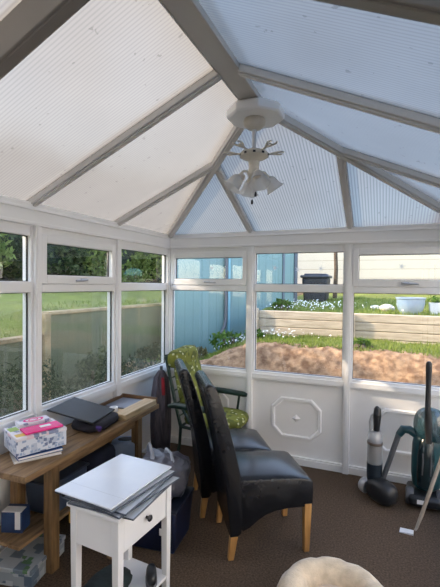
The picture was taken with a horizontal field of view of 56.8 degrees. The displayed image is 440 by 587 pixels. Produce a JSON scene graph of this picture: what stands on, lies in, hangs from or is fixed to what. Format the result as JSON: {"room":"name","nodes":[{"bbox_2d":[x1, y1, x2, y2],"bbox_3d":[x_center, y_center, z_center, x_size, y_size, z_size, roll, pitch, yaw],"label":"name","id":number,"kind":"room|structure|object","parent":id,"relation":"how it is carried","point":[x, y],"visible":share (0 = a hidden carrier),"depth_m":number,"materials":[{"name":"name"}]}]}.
{"room":"sunroom","nodes":[
{"label":"sunroom","id":0,"kind":"room"},
{"bbox_2d":[0,372,165,545],"bbox_3d":[-1.412,1.196,2.199,0.043,0.757,4.420,1,1,22],"label":"wall","id":1,"kind":"structure","parent":0,"point":[144,387],"depth_m":3.39,"materials":[{"name":"paint"}]},
{"bbox_2d":[0,220,32,424],"bbox_3d":[-1.373,0.175,2.211,0.073,1.209,0.832,1,1,22],"label":"window","id":2,"kind":"structure","parent":1,"relation":"in","point":[25,286],"depth_m":2.57,"materials":[{"name":"white plastic"}]},
{"bbox_2d":[33,226,41,416],"bbox_3d":[-1.201,0.567,2.623,0.101,2.000,0.051,1,1,22],"label":"trim","id":3,"kind":"structure","parent":1,"relation":"attached to","point":[37,230],"depth_m":2.59,"materials":[{"name":"white plastic"}]},
{"bbox_2d":[42,228,115,409],"bbox_3d":[-1.025,0.161,3.002,0.115,1.209,0.799,1,1,22],"label":"window","id":4,"kind":"structure","parent":1,"relation":"in","point":[50,283],"depth_m":3.04,"materials":[{"name":"white plastic"}]},
{"bbox_2d":[0,366,166,434],"bbox_3d":[-1.394,0.802,2.185,0.088,0.059,4.420,1,1,22],"label":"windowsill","id":5,"kind":"structure","parent":1,"relation":"on","point":[93,395],"depth_m":3.20,"materials":[{"name":"white plastic"}]},
{"bbox_2d":[113,240,121,435],"bbox_3d":[-0.879,0.552,3.407,0.101,2.000,0.051,1,1,22],"label":"trim","id":6,"kind":"structure","parent":1,"relation":"attached to","point":[118,243],"depth_m":3.37,"materials":[{"name":"white plastic"}]},
{"bbox_2d":[121,241,167,381],"bbox_3d":[-0.717,0.146,3.808,0.073,1.209,0.832,1,1,22],"label":"window","id":7,"kind":"structure","parent":1,"relation":"in","point":[125,286],"depth_m":3.98,"materials":[{"name":"white plastic"}]},
{"bbox_2d":[0,195,170,248],"bbox_3d":[-1.386,-0.477,2.158,0.136,0.116,4.420,1,1,22],"label":"trim","id":8,"kind":"structure","parent":0,"point":[13,212],"depth_m":2.87,"materials":[{"name":"white plastic"}]},
{"bbox_2d":[0,0,89,79],"bbox_3d":[-0.964,-0.789,1.519,1.355,0.738,0.062,1,1,22],"label":"rafter","id":9,"kind":"object","parent":8,"relation":"on","point":[30,23],"depth_m":1.36,"materials":[{"name":"grey plastic"}]},
{"bbox_2d":[0,0,21,20],"bbox_3d":[-1.096,-0.837,1.112,1.395,0.629,0.852,1,1,22],"label":"roof panel","id":10,"kind":"object","parent":9,"relation":"on","point":[6,6],"depth_m":1.36,"materials":[{"name":"plastic"}]},
{"bbox_2d":[28,70,221,206],"bbox_3d":[-0.627,-0.844,2.331,1.350,0.658,0.060,1,1,22],"label":"rafter","id":11,"kind":"object","parent":8,"relation":"on","point":[212,78],"visible":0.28,"depth_m":2.26,"materials":[{"name":"plastic"}]},
{"bbox_2d":[0,0,212,200],"bbox_3d":[-0.767,-0.852,1.913,1.395,0.629,0.880,1,1,22],"label":"roof panel","id":12,"kind":"object","parent":11,"relation":"on","point":[110,66],"visible":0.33,"depth_m":1.86,"materials":[{"name":"white plastic"}]},
{"bbox_2d":[41,80,236,221],"bbox_3d":[-0.434,-0.867,2.725,1.395,0.629,0.875,1,1,22],"label":"roof panel","id":13,"kind":"object","parent":11,"relation":"on","point":[186,141],"visible":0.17,"depth_m":2.67,"materials":[{"name":"white plastic"}]},
{"bbox_2d":[114,163,211,225],"bbox_3d":[-0.483,-0.770,3.220,0.945,0.475,0.060,1,1,22],"label":"rafter","id":14,"kind":"object","parent":8,"relation":"on","point":[206,169],"visible":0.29,"depth_m":3.18,"materials":[{"name":"plastic"}]},
{"bbox_2d":[124,177,201,233],"bbox_3d":[-0.300,-0.783,3.653,0.940,0.424,0.940,1,1,22],"label":"roof panel","id":15,"kind":"object","parent":14,"relation":"on","point":[160,217],"visible":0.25,"depth_m":3.55,"materials":[{"name":"white plastic"}]},
{"bbox_2d":[167,126,244,237],"bbox_3d":[-0.191,-0.874,3.391,0.070,0.670,1.880,0,1,-23],"label":"rafter","id":16,"kind":"object","parent":8,"relation":"on","point":[235,132],"visible":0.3,"depth_m":3.16,"materials":[{"name":"plastic"}]},
{"bbox_2d":[175,174,246,234],"bbox_3d":[-0.300,-0.783,3.653,0.940,0.424,0.940,1,1,22],"label":"roof panel","id":17,"kind":"object","parent":16,"relation":"on","point":[213,211],"visible":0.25,"depth_m":3.72,"materials":[{"name":"white plastic"}]},
{"bbox_2d":[158,0,261,99],"bbox_3d":[-0.378,-1.147,1.010,0.180,0.128,3.085,1,1,22],"label":"ridge beam","id":18,"kind":"structure","parent":0,"point":[190,16],"depth_m":1.79,"materials":[{"name":"plastic"}]},
{"bbox_2d":[226,97,284,128],"bbox_3d":[0.215,-1.081,2.457,0.328,0.072,0.328,1,1,22],"label":"ceiling medallion","id":19,"kind":"object","parent":18,"relation":"attached to","point":[273,113],"depth_m":2.35,"materials":[{"name":"white plastic"}]},
{"bbox_2d":[223,115,283,204],"bbox_3d":[0.194,-0.790,2.445,0.364,0.506,0.369,1,1,22],"label":"ceiling fan","id":20,"kind":"object","parent":19,"relation":"hanging from","point":[258,180],"visible":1,"depth_m":2.41,"materials":[{"name":"beige paint"}]},
{"bbox_2d":[0,443,439,586],"bbox_3d":[-0.139,1.622,1.717,2.790,0.050,4.480,1,1,22],"label":"floor","id":21,"kind":"structure","parent":0,"point":[347,524],"depth_m":2.57,"materials":[{"name":"brown carpet"}]},
{"bbox_2d":[0,533,65,586],"bbox_3d":[-1.105,1.524,2.349,0.270,0.100,0.330,1,1,10],"label":"game box","id":22,"kind":"object","parent":21,"relation":"on","point":[25,567],"visible":0.62,"depth_m":2.24,"materials":[{"name":"cardboard"}]},
{"bbox_2d":[0,404,158,573],"bbox_3d":[-0.909,1.241,2.772,0.350,0.650,1.380,1,1,21],"label":"wooden desk","id":23,"kind":"object","parent":21,"relation":"on","point":[79,444],"visible":0.41,"depth_m":2.31,"materials":[{"name":"brown wood"}]},
{"bbox_2d":[1,504,29,532],"bbox_3d":[-1.153,1.266,2.298,0.120,0.119,0.093,1,1,2],"label":"box","id":24,"kind":"object","parent":23,"relation":"on","point":[15,518],"visible":1,"depth_m":2.26,"materials":[{"name":"blue cardboard"}]},
{"bbox_2d":[9,451,61,464],"bbox_3d":[-1.059,0.914,2.341,0.250,0.017,0.170,0,2,-35],"label":"book","id":25,"kind":"object","parent":23,"relation":"on","point":[13,458],"visible":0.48,"depth_m":2.27,"materials":[{"name":"white paper"}]},
{"bbox_2d":[14,446,62,460],"bbox_3d":[-1.050,0.896,2.337,0.240,0.016,0.165,-1,2,-40],"label":"book","id":26,"kind":"object","parent":25,"relation":"on","point":[56,449],"visible":0.31,"depth_m":2.28,"materials":[{"name":"paper"}]},
{"bbox_2d":[4,418,66,457],"bbox_3d":[-1.073,0.831,2.367,0.279,0.105,0.224,-1,2,-44],"label":"box","id":27,"kind":"object","parent":26,"relation":"on","point":[19,444],"visible":0.91,"depth_m":2.28,"materials":[{"name":"white cardboard"}]},
{"bbox_2d":[15,415,50,427],"bbox_3d":[-1.117,0.764,2.436,0.180,0.023,0.084,-1,2,-44],"label":"pack","id":28,"kind":"object","parent":27,"relation":"on","point":[40,419],"visible":0.99,"depth_m":2.42},
{"bbox_2d":[20,421,62,434],"bbox_3d":[-1.027,0.772,2.347,0.210,0.013,0.105,-1,2,-44],"label":"pack","id":29,"kind":"object","parent":27,"relation":"on","point":[54,424],"visible":1,"depth_m":2.33,"materials":[{"name":"pink plastic"}]},
{"bbox_2d":[26,461,88,513],"bbox_3d":[-1.029,1.218,2.572,0.236,0.205,0.336,1,1,20],"label":"tub","id":30,"kind":"object","parent":23,"relation":"on","point":[34,488],"visible":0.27,"depth_m":2.46,"materials":[{"name":"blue plastic"}]},
{"bbox_2d":[0,453,145,550],"bbox_3d":[-0.948,1.328,2.777,0.256,0.020,1.280,1,1,21],"label":"shelf","id":31,"kind":"object","parent":23,"relation":"attached to","point":[16,541],"depth_m":2.25,"materials":[{"name":"brown wood"}]},
{"bbox_2d":[71,412,118,432],"bbox_3d":[-0.859,0.881,2.802,0.274,0.069,0.336,1,1,14],"label":"bag","id":32,"kind":"object","parent":23,"relation":"on","point":[105,422],"visible":0.68,"depth_m":2.69,"materials":[{"name":"black fabric"}]},
{"bbox_2d":[47,397,114,423],"bbox_3d":[-0.929,0.790,2.761,0.261,0.109,0.411,1,1,13],"label":"laptop","id":33,"kind":"object","parent":32,"relation":"on","point":[79,409],"visible":1,"depth_m":2.74,"materials":[{"name":"plastic"}]},
{"bbox_2d":[78,443,115,472],"bbox_3d":[-0.890,1.190,2.857,0.254,0.254,0.260,1,1,22],"label":"tool bag","id":34,"kind":"object","parent":23,"relation":"on","point":[105,453],"visible":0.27,"depth_m":2.77,"materials":[{"name":"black fabric"}]},
{"bbox_2d":[111,436,134,456],"bbox_3d":[-0.739,1.222,3.188,0.210,0.174,0.160,0,1,-8],"label":"bag","id":35,"kind":"object","parent":23,"relation":"on","point":[122,444],"visible":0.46,"depth_m":3.11,"materials":[{"name":"black plastic"}]},
{"bbox_2d":[99,393,156,420],"bbox_3d":[-0.750,0.881,3.187,0.332,0.057,0.456,1,1,21],"label":"wooden tray","id":36,"kind":"object","parent":23,"relation":"on","point":[129,405],"visible":0.79,"depth_m":3.21,"materials":[{"name":"wood"}]},
{"bbox_2d":[67,486,170,586],"bbox_3d":[-0.481,1.286,2.050,0.333,0.600,0.440,1,1,27],"label":"side table","id":37,"kind":"object","parent":21,"relation":"on","point":[103,533],"visible":0.55,"depth_m":1.92,"materials":[{"name":"white paint"}]},
{"bbox_2d":[83,564,132,586],"bbox_3d":[-0.559,1.451,2.015,0.197,0.080,0.264,1,1,22],"label":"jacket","id":38,"kind":"object","parent":37,"relation":"on","point":[102,578],"visible":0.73,"depth_m":2.02,"materials":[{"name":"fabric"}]},
{"bbox_2d":[68,476,177,520],"bbox_3d":[-0.467,0.982,2.040,0.360,0.006,0.430,1,1,21],"label":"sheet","id":39,"kind":"object","parent":37,"relation":"on","point":[135,513],"visible":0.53,"depth_m":1.87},
{"bbox_2d":[62,476,179,518],"bbox_3d":[-0.485,0.971,2.048,0.372,0.012,0.450,1,1,31],"label":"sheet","id":40,"kind":"object","parent":39,"relation":"on","point":[173,479],"visible":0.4,"depth_m":1.97,"materials":[{"name":"black plastic"}]},
{"bbox_2d":[63,471,176,515],"bbox_3d":[-0.487,0.962,2.058,0.360,0.006,0.455,1,1,23],"label":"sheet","id":41,"kind":"object","parent":40,"relation":"on","point":[125,510],"visible":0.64,"depth_m":1.90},
{"bbox_2d":[55,469,175,513],"bbox_3d":[-0.515,0.951,2.065,0.367,0.012,0.475,1,1,30],"label":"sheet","id":42,"kind":"object","parent":41,"relation":"on","point":[169,472],"visible":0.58,"depth_m":1.94,"materials":[{"name":"white plastic"}]},
{"bbox_2d":[55,454,170,509],"bbox_3d":[-0.526,0.940,2.074,0.350,0.009,0.475,1,1,27],"label":"board","id":43,"kind":"object","parent":42,"relation":"on","point":[109,484],"visible":1,"depth_m":2.03,"materials":[{"name":"white plastic"}]},
{"bbox_2d":[123,558,165,586],"bbox_3d":[-0.488,1.496,2.058,0.284,0.016,0.404,1,1,27],"label":"shelf","id":44,"kind":"object","parent":37,"relation":"attached to","point":[138,568],"depth_m":2.16,"materials":[{"name":"white paint"}]},
{"bbox_2d":[145,563,156,586],"bbox_3d":[-0.355,1.451,2.104,0.060,0.073,0.136,0,1,-11],"label":"shoe","id":45,"kind":"object","parent":37,"relation":"on","point":[151,572],"visible":1,"depth_m":2.06,"materials":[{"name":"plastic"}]},
{"bbox_2d":[150,366,170,449],"bbox_3d":[-0.533,1.100,3.658,0.187,0.900,0.183,1,1,22],"label":"parasol","id":46,"kind":"object","parent":21,"relation":"on","point":[160,418],"visible":0.77,"depth_m":3.60,"materials":[{"name":"grey fabric"}]},
{"bbox_2d":[132,486,194,553],"bbox_3d":[-0.380,1.435,2.623,0.344,0.278,0.324,1,1,16],"label":"crate","id":47,"kind":"object","parent":21,"relation":"on","point":[180,506],"visible":0.44,"depth_m":2.50,"materials":[{"name":"blue plastic"}]},
{"bbox_2d":[142,442,190,498],"bbox_3d":[-0.362,1.147,2.688,0.353,0.322,0.319,1,1,22],"label":"bag","id":48,"kind":"object","parent":47,"relation":"on","point":[178,462],"visible":0.55,"depth_m":2.63,"materials":[{"name":"plastic"}]},
{"bbox_2d":[165,345,248,451],"bbox_3d":[-0.108,1.027,3.655,0.684,1.059,0.594,1,1,22],"label":"garden chair","id":49,"kind":"object","parent":21,"relation":"on","point":[236,418],"visible":0.6,"depth_m":3.58,"materials":[{"name":"green fabric"}]},
{"bbox_2d":[167,345,197,367],"bbox_3d":[-0.337,0.584,3.769,0.159,0.182,0.490,1,1,22],"label":"cushion","id":50,"kind":"object","parent":49,"relation":"on","point":[188,353],"depth_m":3.68,"materials":[{"name":"green fabric"}]},
{"bbox_2d":[174,358,202,413],"bbox_3d":[-0.273,0.797,3.757,0.193,0.573,0.450,1,1,22],"label":"cushion","id":51,"kind":"object","parent":49,"relation":"on","point":[193,365],"depth_m":3.69,"materials":[{"name":"green fabric"}]},
{"bbox_2d":[184,407,248,428],"bbox_3d":[-0.030,1.119,3.674,0.550,0.112,0.450,1,1,22],"label":"seat cushion","id":52,"kind":"object","parent":49,"relation":"on","point":[236,418],"depth_m":3.57,"materials":[{"name":"green fabric"}]},
{"bbox_2d":[174,358,270,517],"bbox_3d":[0.011,1.042,3.075,0.686,1.052,0.440,0,1,-11],"label":"dining chair","id":53,"kind":"object","parent":21,"relation":"on","point":[244,439],"visible":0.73,"depth_m":2.84,"materials":[{"name":"black leather"}]},
{"bbox_2d":[195,370,312,560],"bbox_3d":[0.199,1.053,2.638,0.686,1.052,0.440,0,1,-11],"label":"dining chair","id":54,"kind":"object","parent":21,"relation":"on","point":[251,485],"visible":1,"depth_m":2.45,"materials":[{"name":"black leather"}]},
{"bbox_2d":[277,556,382,586],"bbox_3d":[0.535,1.486,1.907,0.564,0.225,0.565,1,1,22],"label":"pet bed","id":55,"kind":"object","parent":21,"relation":"on","point":[324,571],"visible":1,"depth_m":2.03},
{"bbox_2d":[318,584,339,586],"bbox_3d":[0.536,1.499,1.906,0.336,0.124,0.340,1,1,22],"label":"cushion","id":56,"kind":"object","parent":55,"relation":"on","point":[319,585],"depth_m":2.03,"materials":[{"name":"fabric"}]},
{"bbox_2d":[358,406,397,505],"bbox_3d":[1.208,1.222,3.103,0.156,0.710,0.313,0,1,-28],"label":"vacuum","id":57,"kind":"object","parent":21,"relation":"on","point":[381,490],"visible":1,"depth_m":3.10,"materials":[{"name":"black plastic"}]},
{"bbox_2d":[399,527,413,535],"bbox_3d":[1.242,1.581,2.712,0.084,0.012,0.058,1,1,27],"label":"paper tag","id":58,"kind":"object","parent":21,"relation":"on","point":[402,530],"visible":1,"depth_m":2.71,"materials":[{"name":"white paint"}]},
{"bbox_2d":[382,361,439,509],"bbox_3d":[1.471,1.040,3.097,0.458,1.078,0.284,1,1,22],"label":"vacuum","id":59,"kind":"object","parent":21,"relation":"on","point":[425,431],"visible":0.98,"depth_m":3.01,"materials":[{"name":"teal plastic"}]},
{"bbox_2d":[414,458,439,530],"bbox_3d":[1.496,1.091,2.745,0.396,0.994,0.028,0,1,-9],"label":"wooden stick","id":60,"kind":"object","parent":21,"relation":"on","point":[437,469],"visible":1,"depth_m":2.73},
{"bbox_2d":[170,227,439,248],"bbox_3d":[0.717,-0.492,3.708,2.670,0.116,0.136,1,1,22],"label":"trim","id":61,"kind":"structure","parent":0,"point":[422,234],"depth_m":3.60,"materials":[{"name":"white plastic"}]},
{"bbox_2d":[215,166,253,232],"bbox_3d":[0.146,-0.768,3.490,0.060,0.452,0.915,1,1,22],"label":"rafter","id":62,"kind":"object","parent":61,"relation":"on","point":[219,173],"visible":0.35,"depth_m":3.42,"materials":[{"name":"plastic"}]},
{"bbox_2d":[220,124,346,230],"bbox_3d":[0.470,-0.866,3.089,0.910,0.629,1.395,1,1,22],"label":"roof panel","id":63,"kind":"object","parent":62,"relation":"on","point":[310,195],"depth_m":3.10,"materials":[{"name":"white plastic"}]},
{"bbox_2d":[173,223,439,236],"bbox_3d":[0.709,-0.561,3.686,2.670,0.033,0.060,1,1,22],"label":"trim","id":64,"kind":"structure","parent":61,"relation":"on","point":[434,224],"depth_m":3.60,"materials":[{"name":"white plastic"}]},
{"bbox_2d":[336,156,353,228],"bbox_3d":[0.979,-0.753,3.149,0.060,0.452,0.915,1,1,22],"label":"rafter","id":65,"kind":"object","parent":61,"relation":"on","point":[342,165],"visible":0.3,"depth_m":3.04,"materials":[{"name":"plastic"}]},
{"bbox_2d":[346,162,439,226],"bbox_3d":[1.411,-0.752,2.951,0.940,0.424,0.940,1,1,22],"label":"roof panel","id":66,"kind":"object","parent":65,"relation":"on","point":[374,202],"visible":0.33,"depth_m":3.16,"materials":[{"name":"white plastic"}]},
{"bbox_2d":[171,371,439,474],"bbox_3d":[0.701,1.181,3.744,2.670,0.757,0.067,1,1,22],"label":"wall","id":67,"kind":"structure","parent":0,"point":[303,420],"depth_m":3.65,"materials":[{"name":"plastic"}]},
{"bbox_2d":[166,249,170,392],"bbox_3d":[-0.545,0.537,4.237,0.090,2.000,0.090,1,1,22],"label":"trim","id":68,"kind":"structure","parent":67,"relation":"attached to","point":[169,250],"depth_m":4.17,"materials":[{"name":"white plastic"}]},
{"bbox_2d":[170,247,247,371],"bbox_3d":[-0.121,0.147,4.037,0.844,1.209,0.115,1,1,22],"label":"window","id":69,"kind":"structure","parent":67,"relation":"in","point":[236,285],"depth_m":4.01,"materials":[{"name":"white plastic"}]},
{"bbox_2d":[246,247,253,428],"bbox_3d":[0.292,0.553,3.887,0.051,2.000,0.101,1,1,22],"label":"trim","id":70,"kind":"structure","parent":67,"relation":"attached to","point":[249,381],"depth_m":3.84,"materials":[{"name":"white plastic"}]},
{"bbox_2d":[252,244,345,380],"bbox_3d":[0.709,0.162,3.719,0.838,1.209,0.073,1,1,22],"label":"window","id":71,"kind":"structure","parent":67,"relation":"in","point":[337,248],"depth_m":3.69,"materials":[{"name":"white plastic"}]},
{"bbox_2d":[170,368,439,397],"bbox_3d":[0.702,0.787,3.730,2.670,0.059,0.084,1,1,22],"label":"trim","id":72,"kind":"structure","parent":67,"relation":"attached to","point":[300,380],"depth_m":3.60,"materials":[{"name":"white plastic"}]},
{"bbox_2d":[170,435,439,489],"bbox_3d":[0.687,1.524,3.727,2.670,0.072,0.033,1,1,22],"label":"baseboard","id":73,"kind":"structure","parent":67,"relation":"attached to","point":[302,461],"depth_m":3.59,"materials":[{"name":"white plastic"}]},
{"bbox_2d":[342,244,351,474],"bbox_3d":[1.112,0.568,3.551,0.051,2.000,0.101,1,1,22],"label":"trim","id":74,"kind":"structure","parent":67,"relation":"attached to","point":[348,266],"depth_m":3.51,"materials":[{"name":"white plastic"}]},
{"bbox_2d":[350,242,439,390],"bbox_3d":[1.524,0.177,3.362,0.844,1.209,0.115,1,1,22],"label":"window","id":75,"kind":"structure","parent":67,"relation":"in","point":[364,286],"depth_m":3.39,"materials":[{"name":"white plastic"}]},
{"bbox_3d":[1.124,-0.431,1.128,0.136,0.116,4.420,1,1,22],"label":"trim","id":76,"kind":"structure","parent":0,"visible":0},
{"bbox_2d":[238,64,439,133],"bbox_3d":[0.718,-0.819,1.780,1.350,0.658,0.060,1,1,22],"label":"rafter","id":77,"kind":"object","parent":76,"relation":"on","point":[429,123],"visible":0.78,"depth_m":1.82,"materials":[{"name":"plastic"}]},
{"bbox_2d":[198,0,439,118],"bbox_3d":[0.524,-0.828,1.384,1.395,0.629,0.880,1,1,22],"label":"roof panel","id":78,"kind":"object","parent":77,"relation":"on","point":[390,60],"visible":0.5,"depth_m":1.50,"materials":[{"name":"white plastic"}]},
{"bbox_2d":[250,79,439,178],"bbox_3d":[0.857,-0.843,2.195,1.395,0.629,0.875,1,1,22],"label":"roof panel","id":79,"kind":"object","parent":77,"relation":"on","point":[407,146],"visible":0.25,"depth_m":2.22,"materials":[{"name":"white plastic"}]},
{"bbox_2d":[313,0,439,25],"bbox_3d":[0.386,-0.764,0.966,1.355,0.738,0.062,1,1,22],"label":"rafter","id":80,"kind":"object","parent":76,"relation":"on","point":[425,11],"visible":1,"depth_m":0.94,"materials":[{"name":"grey plastic"}]},
{"bbox_2d":[342,147,439,187],"bbox_3d":[1.236,-0.739,2.515,0.945,0.475,0.060,1,1,22],"label":"rafter","id":81,"kind":"object","parent":76,"relation":"on","point":[378,163],"visible":0.62,"depth_m":2.55,"materials":[{"name":"plastic"}]},
{"bbox_2d":[382,169,439,202],"bbox_3d":[1.411,-0.752,2.951,0.940,0.424,0.940,1,1,22],"label":"roof panel","id":82,"kind":"object","parent":81,"relation":"on","point":[433,192],"depth_m":2.81,"materials":[{"name":"plastic"}]},
{"bbox_3d":[1.110,-0.501,1.149,0.060,0.033,4.390,1,1,22],"label":"trim","id":83,"kind":"structure","parent":76,"relation":"on","visible":0},
{"bbox_2d":[278,114,439,213],"bbox_3d":[1.152,-0.849,2.840,1.880,0.670,0.070,0,1,-23],"label":"rafter","id":84,"kind":"object","parent":83,"relation":"on","point":[287,122],"visible":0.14,"depth_m":2.74,"materials":[{"name":"plastic"}]},
{"label":"outside","id":85,"kind":"structure","parent":0,"visible":0},
{"bbox_3d":[-0.548,1.807,4.245,80.000,0.260,80.000,1,1,22],"label":"ground","id":86,"kind":"structure","parent":85,"visible":0},
{"bbox_2d":[42,313,50,400],"bbox_3d":[-1.845,0.915,4.231,0.160,1.420,0.080,1,1,22],"label":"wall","id":87,"kind":"structure","parent":86,"relation":"on","point":[46,317],"depth_m":4.17,"materials":[{"name":"beige stone"}]},
{"bbox_2d":[0,306,161,416],"bbox_3d":[-0.900,0.883,6.535,0.080,1.400,22.000,1,1,22],"label":"wall","id":88,"kind":"structure","parent":86,"relation":"on","point":[73,335],"depth_m":4.72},
{"bbox_2d":[0,303,161,344],"bbox_3d":[-0.895,0.281,6.521,0.120,0.265,22.000,1,1,22],"label":"coping","id":89,"kind":"object","parent":88,"relation":"on","point":[13,339],"visible":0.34,"depth_m":4.56,"materials":[{"name":"beige stone"}]},
{"bbox_3d":[-2.615,1.662,0.874,1.130,0.100,10.200,1,1,22],"label":"path","id":90,"kind":"object","parent":86,"relation":"on","visible":0},
{"bbox_2d":[0,356,73,416],"bbox_3d":[-1.658,1.105,3.452,0.663,1.164,1.151,1,1,22],"label":"plant","id":91,"kind":"object","parent":90,"relation":"on","point":[18,398],"visible":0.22,"depth_m":3.49,"materials":[{"name":"green plant"}]},
{"bbox_2d":[64,346,132,394],"bbox_3d":[-1.319,1.123,4.470,0.522,1.089,1.038,1,1,22],"label":"plant","id":92,"kind":"object","parent":90,"relation":"on","point":[88,366],"visible":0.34,"depth_m":4.33,"materials":[{"name":"green plant"}]},
{"bbox_2d":[125,342,160,373],"bbox_3d":[-0.933,1.145,5.393,0.531,1.011,1.045,1,1,22],"label":"plant","id":93,"kind":"object","parent":90,"relation":"on","point":[154,356],"visible":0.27,"depth_m":5.27,"materials":[{"name":"green plant"}]},
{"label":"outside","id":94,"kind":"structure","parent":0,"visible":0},
{"bbox_2d":[263,293,439,315],"bbox_3d":[5.410,0.098,7.758,7.700,0.390,6.920,1,1,22],"label":"lawn","id":95,"kind":"structure","parent":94,"point":[378,296],"depth_m":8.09,"materials":[{"name":"green plant"}]},
{"bbox_2d":[174,253,297,353],"bbox_3d":[-0.179,0.007,7.537,2.640,2.220,2.093,0,1,-31],"label":"garden shed","id":96,"kind":"object","parent":95,"relation":"on","point":[198,315],"visible":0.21,"depth_m":6.50,"materials":[{"name":"blue wood"}]},
{"bbox_2d":[270,298,292,310],"bbox_3d":[0.954,0.221,6.198,0.338,0.314,0.272,2,2,42],"label":"clump","id":97,"kind":"object","parent":95,"relation":"on","point":[280,302],"visible":0.72,"depth_m":6.13,"materials":[{"name":"green plant"}]},
{"bbox_2d":[201,299,402,354],"bbox_3d":[1.076,0.501,5.984,2.951,0.790,1.909,1,1,22],"label":"flowers","id":98,"kind":"object","parent":95,"relation":"on","point":[300,299],"visible":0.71,"depth_m":6.02,"materials":[{"name":"white plant"}]},
{"bbox_2d":[300,274,331,301],"bbox_3d":[1.820,-0.106,7.692,0.520,0.530,0.520,1,1,22],"label":"bin","id":99,"kind":"object","parent":95,"relation":"on","point":[306,278],"visible":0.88,"depth_m":7.49,"materials":[{"name":"plastic"}]},
{"bbox_2d":[333,253,337,297],"bbox_3d":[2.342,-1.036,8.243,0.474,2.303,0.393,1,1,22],"label":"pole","id":100,"kind":"object","parent":95,"relation":"on","point":[335,281],"visible":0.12,"depth_m":8.27,"materials":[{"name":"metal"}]},
{"bbox_2d":[297,252,439,283],"bbox_3d":[3.064,-0.975,10.820,7.600,2.400,0.200,1,1,22],"label":"wall","id":101,"kind":"structure","parent":95,"relation":"on","point":[381,266],"depth_m":10.32,"materials":[{"name":"white paint"}]},
{"bbox_2d":[379,304,394,311],"bbox_3d":[2.446,0.217,5.964,0.215,0.127,0.177,1,1,22],"label":"rock","id":102,"kind":"object","parent":95,"relation":"on","point":[383,307],"visible":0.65,"depth_m":5.91,"materials":[{"name":"stone"}]},
{"bbox_2d":[395,297,425,314],"bbox_3d":[2.592,0.174,5.542,0.384,0.245,0.384,1,1,22],"label":"plant pot","id":103,"kind":"object","parent":95,"relation":"on","point":[413,305],"visible":0.88,"depth_m":5.41,"materials":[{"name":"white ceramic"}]},
{"bbox_2d":[425,295,439,314],"bbox_3d":[2.931,0.151,5.567,0.263,0.288,0.273,0,1,-23],"label":"planter","id":104,"kind":"object","parent":95,"relation":"on","point":[434,305],"visible":0.91,"depth_m":5.49,"materials":[{"name":"ceramic"}]},
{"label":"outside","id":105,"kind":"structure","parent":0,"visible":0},
{"bbox_2d":[135,335,439,361],"bbox_3d":[1.672,0.799,5.002,8.500,0.417,0.920,1,1,22],"label":"grass strip","id":106,"kind":"object","parent":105,"point":[427,346],"visible":0.09,"depth_m":4.96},
{"bbox_2d":[191,344,207,358],"bbox_3d":[-0.385,0.883,5.618,0.437,0.362,0.402,1,1,22],"label":"clump","id":107,"kind":"object","parent":106,"relation":"on","point":[201,350],"visible":0.22,"depth_m":5.57,"materials":[{"name":"green plant"}]},
{"bbox_2d":[209,329,242,350],"bbox_3d":[0.100,0.704,5.641,0.518,0.430,0.426,1,1,0],"label":"clump","id":108,"kind":"object","parent":106,"relation":"on","point":[223,337],"visible":0.67,"depth_m":5.62,"materials":[{"name":"green plant"}]},
{"bbox_2d":[244,328,265,339],"bbox_3d":[0.450,0.586,5.332,0.274,0.306,0.302,0,1,-31],"label":"clump","id":109,"kind":"object","parent":106,"relation":"on","point":[260,334],"visible":0.36,"depth_m":5.26,"materials":[{"name":"green plant"}]},
{"bbox_2d":[146,332,439,362],"bbox_3d":[1.937,0.773,4.788,5.981,0.476,1.055,1,1,22],"label":"grass","id":110,"kind":"structure","parent":106,"relation":"on","point":[272,337],"depth_m":4.88,"materials":[{"name":"green plant"}]},
{"bbox_2d":[259,310,439,344],"bbox_3d":[3.183,0.625,4.908,5.640,0.665,0.100,1,1,22],"label":"wall","id":111,"kind":"structure","parent":106,"relation":"on","point":[410,328],"depth_m":5.40,"materials":[{"name":"beige wood"}]},
{"bbox_2d":[353,337,373,349],"bbox_3d":[1.609,0.627,4.655,0.237,0.249,0.232,0,1,-32],"label":"clump","id":112,"kind":"object","parent":106,"relation":"on","point":[360,341],"visible":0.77,"depth_m":4.60,"materials":[{"name":"green plant"}]},
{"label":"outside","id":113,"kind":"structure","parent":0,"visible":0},
{"bbox_2d":[0,279,161,337],"bbox_3d":[-5.886,-0.294,8.560,10.780,1.209,22.000,1,1,22],"label":"lawn","id":114,"kind":"structure","parent":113,"point":[10,304],"depth_m":5.55,"materials":[{"name":"green plant"}]},
{"bbox_2d":[0,233,16,268],"bbox_3d":[-5.754,-1.490,7.976,2.890,3.337,2.718,1,1,28],"label":"shrub","id":115,"kind":"object","parent":114,"relation":"on","point":[7,253],"visible":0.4,"depth_m":8.23,"materials":[{"name":"green plant"}]},
{"bbox_2d":[0,234,91,280],"bbox_3d":[-4.840,-1.476,10.023,2.873,3.056,2.902,1,1,28],"label":"shrub","id":116,"kind":"object","parent":114,"relation":"on","point":[61,260],"visible":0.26,"depth_m":9.81,"materials":[{"name":"green plant"}]},
{"bbox_2d":[77,249,154,281],"bbox_3d":[-3.690,-1.499,12.204,2.761,3.130,3.246,1,1,18],"label":"shrub","id":117,"kind":"object","parent":114,"relation":"on","point":[131,267],"visible":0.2,"depth_m":12.12,"materials":[{"name":"green plant"}]},
{"bbox_2d":[131,253,161,282],"bbox_3d":[-2.346,-1.641,14.615,3.022,3.329,3.624,1,1,22],"label":"shrub","id":118,"kind":"object","parent":114,"relation":"on","point":[156,275],"visible":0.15,"depth_m":13.45,"materials":[{"name":"green plant"}]},
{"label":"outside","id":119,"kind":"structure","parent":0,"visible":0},
{"bbox_2d":[121,341,439,385],"bbox_3d":[1.356,0.905,4.236,8.500,0.627,0.860,1,1,22],"label":"soil bed","id":120,"kind":"object","parent":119,"point":[382,365],"visible":0.2,"depth_m":4.39,"materials":[{"name":"brown soil"}]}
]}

